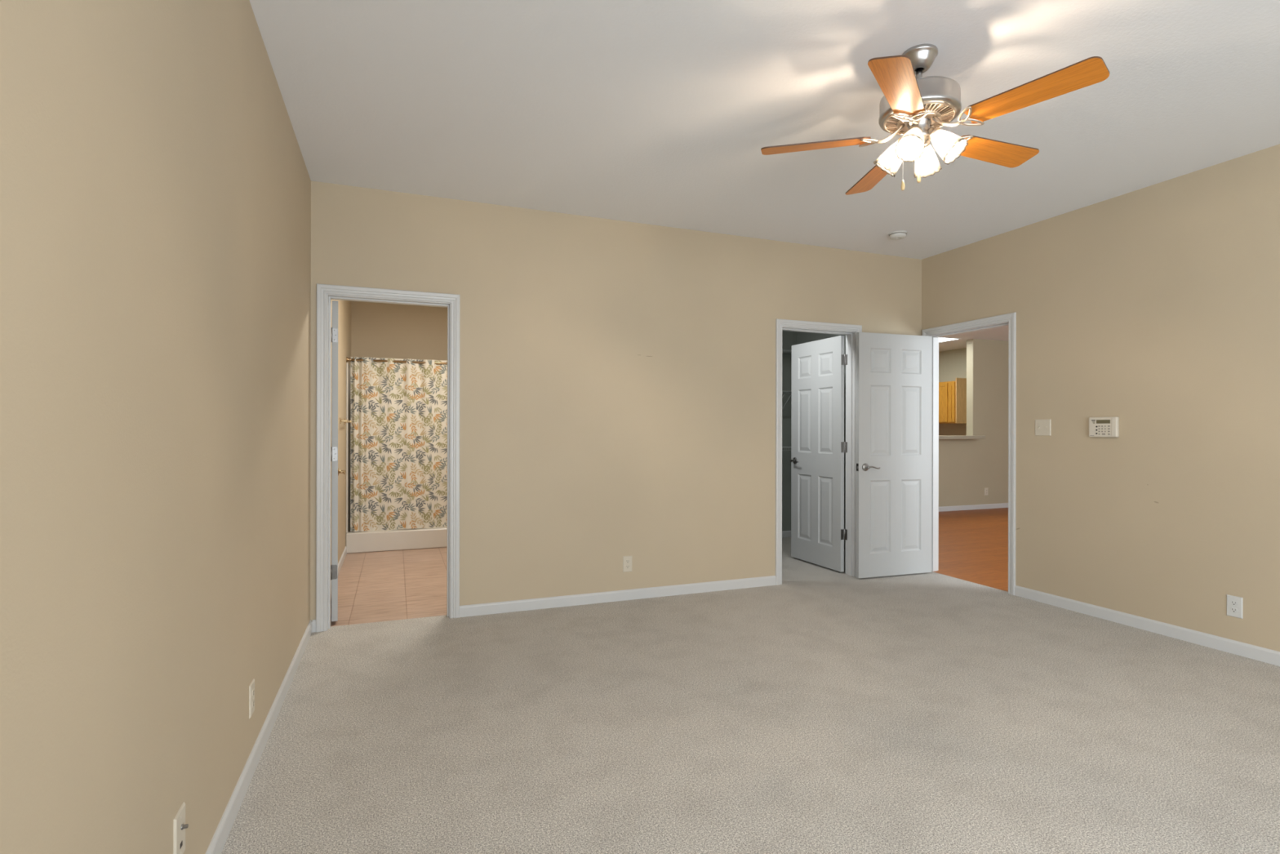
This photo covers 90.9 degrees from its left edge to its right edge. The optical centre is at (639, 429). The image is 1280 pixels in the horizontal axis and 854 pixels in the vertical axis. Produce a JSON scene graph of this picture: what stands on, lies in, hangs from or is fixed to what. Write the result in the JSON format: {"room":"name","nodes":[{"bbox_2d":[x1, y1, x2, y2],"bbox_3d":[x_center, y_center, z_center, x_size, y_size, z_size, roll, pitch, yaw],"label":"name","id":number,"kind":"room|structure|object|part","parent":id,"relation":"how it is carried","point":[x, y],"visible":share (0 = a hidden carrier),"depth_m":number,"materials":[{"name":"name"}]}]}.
{"room":"empty bedroom","nodes":[
{"label":"empty bedroom","id":0,"kind":"room"},
{"bbox_2d":[0,0,351,853],"bbox_3d":[-1.463,-0.140,2.307,0.136,2.745,9.960,0,0,-21],"label":"wall","id":1,"kind":"structure","parent":0,"point":[155,181],"depth_m":1.31,"materials":[{"name":"beige paint"}]},
{"bbox_2d":[173,801,188,853],"bbox_3d":[-1.097,0.971,1.512,0.018,0.118,0.074,0,0,-21],"label":"cable plate","id":2,"kind":"object","parent":1,"relation":"attached to","point":[180,825],"visible":1,"depth_m":1.50,"materials":[{"name":"beige plastic"}]},
{"bbox_2d":[181,823,188,830],"bbox_3d":[-1.097,0.955,1.517,0.014,0.012,0.012,0,0,-21],"label":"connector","id":3,"kind":"object","parent":2,"relation":"attached to","point":[184,826],"depth_m":1.51,"materials":[{"name":"grey metal"}]},
{"bbox_2d":[248,678,254,718],"bbox_3d":[-1.397,0.967,2.271,0.008,0.116,0.072,0,0,-21],"label":"electrical outlet","id":4,"kind":"object","parent":1,"relation":"attached to","point":[251,687],"visible":1,"depth_m":2.25,"materials":[{"name":"beige plastic"}]},
{"bbox_2d":[205,619,311,853],"bbox_3d":[-0.809,1.197,0.760,0.012,0.074,6.600,0,0,-21],"label":"baseboard","id":5,"kind":"structure","parent":1,"relation":"attached to","point":[219,839],"depth_m":2.26,"materials":[{"name":"white"}]},
{"bbox_2d":[330,546,346,593],"bbox_3d":[-2.472,1.194,5.110,0.012,0.074,2.485,0,0,-21],"label":"baseboard","id":6,"kind":"structure","parent":1,"relation":"attached to","point":[344,552],"depth_m":5.67,"materials":[{"name":"white wood"}]},
{"bbox_2d":[338,417,351,424],"bbox_3d":[-2.711,-0.078,5.808,0.066,0.052,0.582,0,0,-21],"label":"towel bar","id":7,"kind":"object","parent":1,"relation":"attached to","point":[344,420],"visible":1,"depth_m":5.56,"materials":[{"name":"gold metal"}]},
{"bbox_3d":[-2.616,-0.078,5.561,0.066,0.052,0.052,0,0,-21],"label":"post","id":8,"kind":"part","parent":7,"relation":"part of","materials":[{"name":"gold metal"}]},
{"bbox_2d":[346,356,447,364],"bbox_3d":[-2.215,-0.701,6.600,1.562,0.054,0.054,0,0,-21],"label":"shower rod","id":9,"kind":"object","parent":1,"relation":"attached to","point":[348,359],"visible":0.48,"depth_m":6.47,"materials":[{"name":"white metal"}]},
{"bbox_2d":[350,356,447,531],"bbox_3d":[-2.311,0.152,6.565,1.283,1.766,0.059,0,0,-21],"label":"shower curtain","id":10,"kind":"object","parent":9,"relation":"hanging from","point":[398,426],"visible":0.7,"depth_m":6.50,"materials":[{"name":"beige fabric"}]},
{"bbox_2d":[351,301,447,360],"bbox_3d":[-2.489,-0.142,7.304,1.762,2.745,0.100,0,0,-21],"label":"wall","id":11,"kind":"structure","parent":0,"point":[378,330],"depth_m":7.15,"materials":[{"name":"beige paint"}]},
{"bbox_2d":[310,181,921,620],"bbox_3d":[0.222,-0.137,4.760,5.051,2.745,0.115,0,0,-21],"label":"wall","id":12,"kind":"structure","parent":0,"point":[617,378],"depth_m":4.51,"materials":[{"name":"beige paint"}]},
{"bbox_2d":[311,619,315,632],"bbox_3d":[-1.984,1.194,3.837,0.020,0.074,0.012,0,0,-21],"label":"baseboard","id":13,"kind":"structure","parent":12,"relation":"attached to","point":[313,621],"depth_m":3.83,"materials":[{"name":"white wood"}]},
{"bbox_2d":[330,300,346,621],"bbox_3d":[-2.066,0.198,4.318,0.101,2.030,0.722,0,0,-26],"label":"door","id":14,"kind":"structure","parent":12,"relation":"in","point":[334,454],"depth_m":3.99,"materials":[{"name":"grey wood"}]},
{"bbox_3d":[-2.159,0.307,4.557,0.057,0.064,0.145,0,0,-26],"label":"handle","id":15,"kind":"part","parent":14,"relation":"part of","materials":[{"name":"gold metal"}]},
{"bbox_2d":[315,283,460,631],"bbox_3d":[-1.599,0.172,4.045,0.844,2.120,0.134,0,0,-21],"label":"door frame","id":16,"kind":"structure","parent":12,"relation":"attached to","point":[322,290],"depth_m":3.93,"materials":[{"name":"white wood"}]},
{"bbox_2d":[459,575,776,617],"bbox_3d":[-0.053,1.198,4.586,2.434,0.074,0.012,0,0,-21],"label":"baseboard","id":17,"kind":"structure","parent":12,"relation":"attached to","point":[488,608],"depth_m":4.52,"materials":[{"name":"white"}]},
{"bbox_2d":[622,555,631,572],"bbox_3d":[-0.090,0.974,4.573,0.072,0.116,0.008,0,0,-21],"label":"electrical outlet","id":18,"kind":"object","parent":12,"relation":"attached to","point":[627,560],"visible":1,"depth_m":4.57,"materials":[{"name":"beige plastic"}]},
{"bbox_2d":[790,335,847,571],"bbox_3d":[1.614,0.206,5.733,0.149,2.030,0.748,0,0,-22],"label":"door","id":19,"kind":"structure","parent":12,"relation":"in","point":[819,446],"depth_m":5.70,"materials":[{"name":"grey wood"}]},
{"bbox_3d":[1.470,0.296,5.968,0.057,0.064,0.145,0,0,-22],"label":"handle","id":20,"kind":"part","parent":19,"relation":"part of","materials":[{"name":"silver metal"}]},
{"bbox_2d":[775,319,862,585],"bbox_3d":[1.457,0.178,5.230,0.844,2.120,0.134,0,0,-21],"label":"door frame","id":21,"kind":"structure","parent":12,"relation":"attached to","point":[850,335],"depth_m":5.31,"materials":[{"name":"white wood"}]},
{"bbox_2d":[221,507,1279,853],"bbox_3d":[3.375,1.266,5.546,11.294,0.050,12.500,0,0,-21],"label":"floor","id":22,"kind":"structure","parent":0,"point":[823,709],"depth_m":2.62,"materials":[{"name":"beige carpet"}]},
{"bbox_2d":[345,362,446,553],"bbox_3d":[-2.332,0.282,6.896,1.560,1.902,0.774,0,0,-21],"label":"shower stall","id":23,"kind":"object","parent":22,"relation":"on","point":[415,538],"visible":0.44,"depth_m":6.43,"materials":[{"name":"grey plastic"}]},
{"bbox_3d":[-2.341,0.236,6.919,1.560,1.810,0.724,0,0,-21],"label":"surround panel","id":24,"kind":"part","parent":23,"relation":"part of","materials":[{"name":"grey plastic"}]},
{"bbox_2d":[248,0,1279,259],"bbox_3d":[1.438,-1.557,1.629,5.051,0.100,6.830,0,0,-21],"label":"ceiling","id":25,"kind":"structure","parent":0,"point":[661,113],"depth_m":2.91,"materials":[{"name":"white paint"}]},
{"bbox_2d":[888,230,906,239],"bbox_3d":[1.978,-1.485,4.836,0.134,0.042,0.134,0,0,-21],"label":"smoke detector","id":26,"kind":"object","parent":25,"relation":"attached to","point":[895,235],"visible":1,"depth_m":4.79,"materials":[{"name":"white plastic"}]},
{"bbox_2d":[760,44,1109,195],"bbox_3d":[1.162,-1.215,2.547,1.154,0.585,1.208,0,0,-21],"label":"ceiling fan","id":27,"kind":"object","parent":25,"relation":"hanging from","point":[915,107],"visible":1,"depth_m":2.43,"materials":[{"name":"brown wood"}]},
{"bbox_3d":[0.729,-1.184,2.631,0.435,0.032,0.131,0,0,15],"label":"fan blade","id":28,"kind":"part","parent":27,"relation":"part of","materials":[{"name":"brown wood"}]},
{"bbox_3d":[1.095,-1.184,2.934,0.131,0.032,0.435,0,0,-3],"label":"fan blade","id":29,"kind":"part","parent":27,"relation":"part of","materials":[{"name":"brown wood"}]},
{"bbox_3d":[1.025,-1.113,2.597,0.114,0.141,0.131,0,0,-21],"label":"lamp shade","id":30,"kind":"part","parent":27,"relation":"part of","materials":[{"name":"white glass"}]},
{"bbox_3d":[0.903,-1.184,2.189,0.131,0.032,0.435,0,0,33],"label":"fan blade","id":31,"kind":"part","parent":27,"relation":"part of","materials":[{"name":"brown wood"}]},
{"bbox_3d":[1.013,-0.943,2.430,0.013,0.040,0.013,0,0,42],"label":"chain pull","id":32,"kind":"part","parent":27,"relation":"part of","materials":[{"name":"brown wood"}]},
{"bbox_3d":[1.053,-1.113,2.435,0.131,0.141,0.114,0,0,-21],"label":"lamp shade","id":33,"kind":"part","parent":27,"relation":"part of","materials":[{"name":"white glass"}]},
{"bbox_3d":[1.069,-1.138,2.461,0.065,0.071,0.043,0,0,-36],"label":"light bulb","id":34,"kind":"part","parent":27,"relation":"part of","materials":[{"name":"white glass"}]},
{"bbox_3d":[1.088,-1.171,2.484,0.061,0.052,0.053,0,0,-21],"label":"lamp arm","id":35,"kind":"part","parent":27,"relation":"part of","materials":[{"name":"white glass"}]},
{"bbox_3d":[1.106,-0.999,2.498,0.013,0.040,0.013,0,0,42],"label":"chain pull","id":36,"kind":"part","parent":27,"relation":"part of","materials":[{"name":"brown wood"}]},
{"bbox_2d":[883,102,955,135],"bbox_3d":[1.120,-1.239,2.530,0.268,0.020,0.268,0,0,-21],"label":"vent grille","id":37,"kind":"object","parent":27,"relation":"attached to","point":[945,112],"depth_m":2.49,"materials":[{"name":"silver metal"}]},
{"bbox_3d":[1.152,-1.171,2.576,0.061,0.052,0.053,0,0,-21],"label":"lamp arm","id":38,"kind":"part","parent":27,"relation":"part of","materials":[{"name":"silver metal"}]},
{"bbox_3d":[1.187,-1.113,2.625,0.131,0.141,0.114,0,0,-21],"label":"lamp shade","id":39,"kind":"part","parent":27,"relation":"part of","materials":[{"name":"white glass"}]},
{"bbox_3d":[1.166,-1.171,2.498,0.053,0.052,0.061,0,0,-21],"label":"lamp arm","id":40,"kind":"part","parent":27,"relation":"part of","materials":[{"name":"silver metal"}]},
{"bbox_3d":[1.215,-1.112,2.463,0.114,0.141,0.131,0,0,-21],"label":"lamp shade","id":41,"kind":"part","parent":27,"relation":"part of","materials":[{"name":"white glass"}]},
{"bbox_3d":[1.496,-1.183,2.679,0.435,0.032,0.131,0,0,-21],"label":"fan blade","id":42,"kind":"part","parent":27,"relation":"part of","materials":[{"name":"brown wood"}]},
{"bbox_3d":[1.378,-1.183,2.219,0.131,0.032,0.435,0,0,-39],"label":"fan blade","id":43,"kind":"part","parent":27,"relation":"part of","materials":[{"name":"brown wood"}]},
{"bbox_2d":[782,330,796,530],"bbox_3d":[0.477,-0.137,6.845,2.838,2.745,0.100,0,0,-21],"label":"wall","id":44,"kind":"structure","parent":0,"point":[788,338],"depth_m":7.26,"materials":[{"name":"paint"}]},
{"bbox_2d":[782,530,791,537],"bbox_3d":[0.542,1.199,6.811,2.738,0.074,0.012,0,0,-21],"label":"baseboard","id":45,"kind":"structure","parent":44,"relation":"attached to","point":[784,533],"depth_m":7.25,"materials":[{"name":"white wood"}]},
{"bbox_2d":[782,390,791,409],"bbox_3d":[0.599,-0.279,6.670,2.698,0.307,0.294,0,0,-21],"label":"wire shelf","id":46,"kind":"object","parent":44,"relation":"attached to","point":[783,391],"visible":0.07,"depth_m":6.98,"materials":[{"name":"grey metal"}]},
{"bbox_2d":[782,349,791,353],"bbox_3d":[0.600,-0.729,6.670,2.698,0.307,0.294,0,0,-21],"label":"wire shelf","id":47,"kind":"object","parent":44,"relation":"attached to","point":[785,350],"visible":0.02,"depth_m":7.01,"materials":[{"name":"grey metal"}]},
{"bbox_2d":[938,347,966,435],"bbox_3d":[5.444,-0.085,11.549,0.100,2.660,2.800,0,0,-21],"label":"wall","id":48,"kind":"structure","parent":0,"point":[952,363],"depth_m":11.17,"materials":[{"name":"paint"}]},
{"bbox_2d":[938,377,966,423],"bbox_3d":[5.288,-0.494,11.344,0.337,0.773,1.268,0,0,-21],"label":"upper cabinet","id":49,"kind":"object","parent":48,"relation":"attached to","point":[952,394],"visible":0.5,"depth_m":10.77,"materials":[{"name":"brown wood"}]},
{"bbox_3d":[5.237,-0.468,11.047,0.010,0.565,0.275,0,0,-21],"label":"door panel","id":50,"kind":"part","parent":49,"relation":"part of","materials":[{"name":"brown wood"}]},
{"bbox_3d":[5.233,-0.468,11.045,0.017,0.675,0.385,0,0,-21],"label":"cabinet door","id":51,"kind":"part","parent":49,"relation":"part of","materials":[{"name":"brown wood"}]},
{"bbox_3d":[5.335,-0.468,10.782,0.017,0.675,0.126,0,0,-21],"label":"cabinet door","id":52,"kind":"part","parent":49,"relation":"part of","materials":[{"name":"brown wood"}]},
{"bbox_3d":[5.520,-0.493,10.765,0.324,0.773,0.020,0,0,-21],"label":"panel","id":53,"kind":"part","parent":49,"relation":"part of","materials":[{"name":"brown wood"}]},
{"bbox_2d":[938,338,1008,506],"bbox_3d":[4.458,-0.087,9.600,6.347,2.660,0.120,0,0,-21],"label":"wall","id":54,"kind":"structure","parent":0,"point":[966,467],"depth_m":9.90,"materials":[{"name":"paint"}]},
{"bbox_2d":[938,435,985,439],"bbox_3d":[3.398,0.115,9.131,3.832,0.052,0.470,0,0,-21],"label":"bar ledge","id":55,"kind":"object","parent":54,"relation":"on","point":[940,437],"visible":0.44,"depth_m":9.46,"materials":[{"name":"beige laminate"}]},
{"bbox_2d":[938,502,1008,511],"bbox_3d":[4.479,1.207,9.539,6.347,0.074,0.012,0,0,-21],"label":"baseboard","id":56,"kind":"structure","parent":54,"relation":"attached to","point":[941,508],"depth_m":9.81,"materials":[{"name":"white"}]},
{"bbox_2d":[984,488,987,495],"bbox_3d":[5.452,0.975,9.918,0.072,0.116,0.008,0,0,-21],"label":"electrical outlet","id":57,"kind":"object","parent":54,"relation":"attached to","point":[985,489],"visible":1,"depth_m":9.91,"materials":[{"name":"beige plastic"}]},
{"bbox_2d":[938,325,1008,351],"bbox_3d":[5.317,-1.455,7.530,6.447,0.080,10.400,0,0,-21],"label":"ceiling","id":58,"kind":"structure","parent":0,"point":[1001,333],"depth_m":9.69,"materials":[{"name":"white paint"}]},
{"bbox_2d":[938,337,959,342],"bbox_3d":[4.203,-1.413,10.142,1.205,0.008,1.225,0,0,-21],"label":"recessed light","id":59,"kind":"object","parent":58,"relation":"in","point":[940,339],"visible":0.17,"depth_m":9.83,"materials":[{"name":"white"}]},
{"bbox_2d":[938,337,957,342],"bbox_3d":[4.203,-1.414,10.142,1.165,0.006,1.185,0,0,-21],"label":"diffuser","id":60,"kind":"object","parent":59,"relation":"attached to","point":[940,340],"depth_m":9.83,"materials":[{"name":"white plastic"}]},
{"bbox_2d":[796,144,1279,651],"bbox_3d":[3.383,-0.131,3.435,0.115,2.745,8.560,0,0,-21],"label":"wall","id":61,"kind":"structure","parent":0,"point":[1155,308],"depth_m":3.88,"materials":[{"name":"beige paint"}]},
{"bbox_2d":[856,332,932,577],"bbox_3d":[2.156,0.211,5.329,0.764,2.030,0.149,0,0,-18],"label":"door","id":62,"kind":"structure","parent":61,"relation":"in","point":[894,371],"depth_m":5.30,"materials":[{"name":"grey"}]},
{"bbox_3d":[1.911,0.311,5.201,0.145,0.064,0.057,0,0,-18],"label":"handle","id":63,"kind":"part","parent":62,"relation":"part of","materials":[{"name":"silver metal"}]},
{"bbox_2d":[921,311,1016,595],"bbox_3d":[2.704,0.180,5.162,0.134,2.120,0.894,0,0,-21],"label":"door frame","id":64,"kind":"structure","parent":61,"relation":"attached to","point":[1011,317],"depth_m":4.92,"materials":[{"name":"white wood"}]},
{"bbox_2d":[1035,418,1051,435],"bbox_3d":[2.888,-0.016,4.526,0.018,0.118,0.118,0,0,-21],"label":"light switch","id":65,"kind":"object","parent":61,"relation":"attached to","point":[1042,427],"visible":1,"depth_m":4.52,"materials":[{"name":"beige plastic"}]},
{"bbox_2d":[1088,417,1119,437],"bbox_3d":[3.036,-0.017,4.128,0.030,0.131,0.176,0,0,-21],"label":"alarm keypad","id":66,"kind":"object","parent":61,"relation":"attached to","point":[1098,426],"visible":1,"depth_m":4.11,"materials":[{"name":"beige plastic"}]},
{"bbox_2d":[1014,585,1279,666],"bbox_3d":[3.840,1.205,2.073,0.012,0.074,5.688,0,0,-21],"label":"baseboard","id":67,"kind":"structure","parent":61,"relation":"attached to","point":[1246,650],"depth_m":3.83,"materials":[{"name":"white wood"}]},
{"bbox_2d":[1226,594,1243,618],"bbox_3d":[3.293,0.980,3.492,0.008,0.116,0.072,0,0,-21],"label":"electrical outlet","id":68,"kind":"object","parent":61,"relation":"attached to","point":[1234,608],"visible":1,"depth_m":3.49,"materials":[{"name":"white plastic"}]},
{"bbox_2d":[1230,607,1237,613],"bbox_3d":[3.291,1.000,3.491,0.004,0.025,0.031,0,0,-21],"label":"receptacle","id":69,"kind":"object","parent":68,"relation":"attached to","point":[1233,610],"depth_m":3.49,"materials":[{"name":"grey plastic"}]},
{"bbox_2d":[1230,600,1237,605],"bbox_3d":[3.291,0.961,3.491,0.004,0.025,0.031,0,0,-21],"label":"receptacle","id":70,"kind":"object","parent":68,"relation":"attached to","point":[1233,602],"depth_m":3.49,"materials":[{"name":"grey plastic"}]}
]}

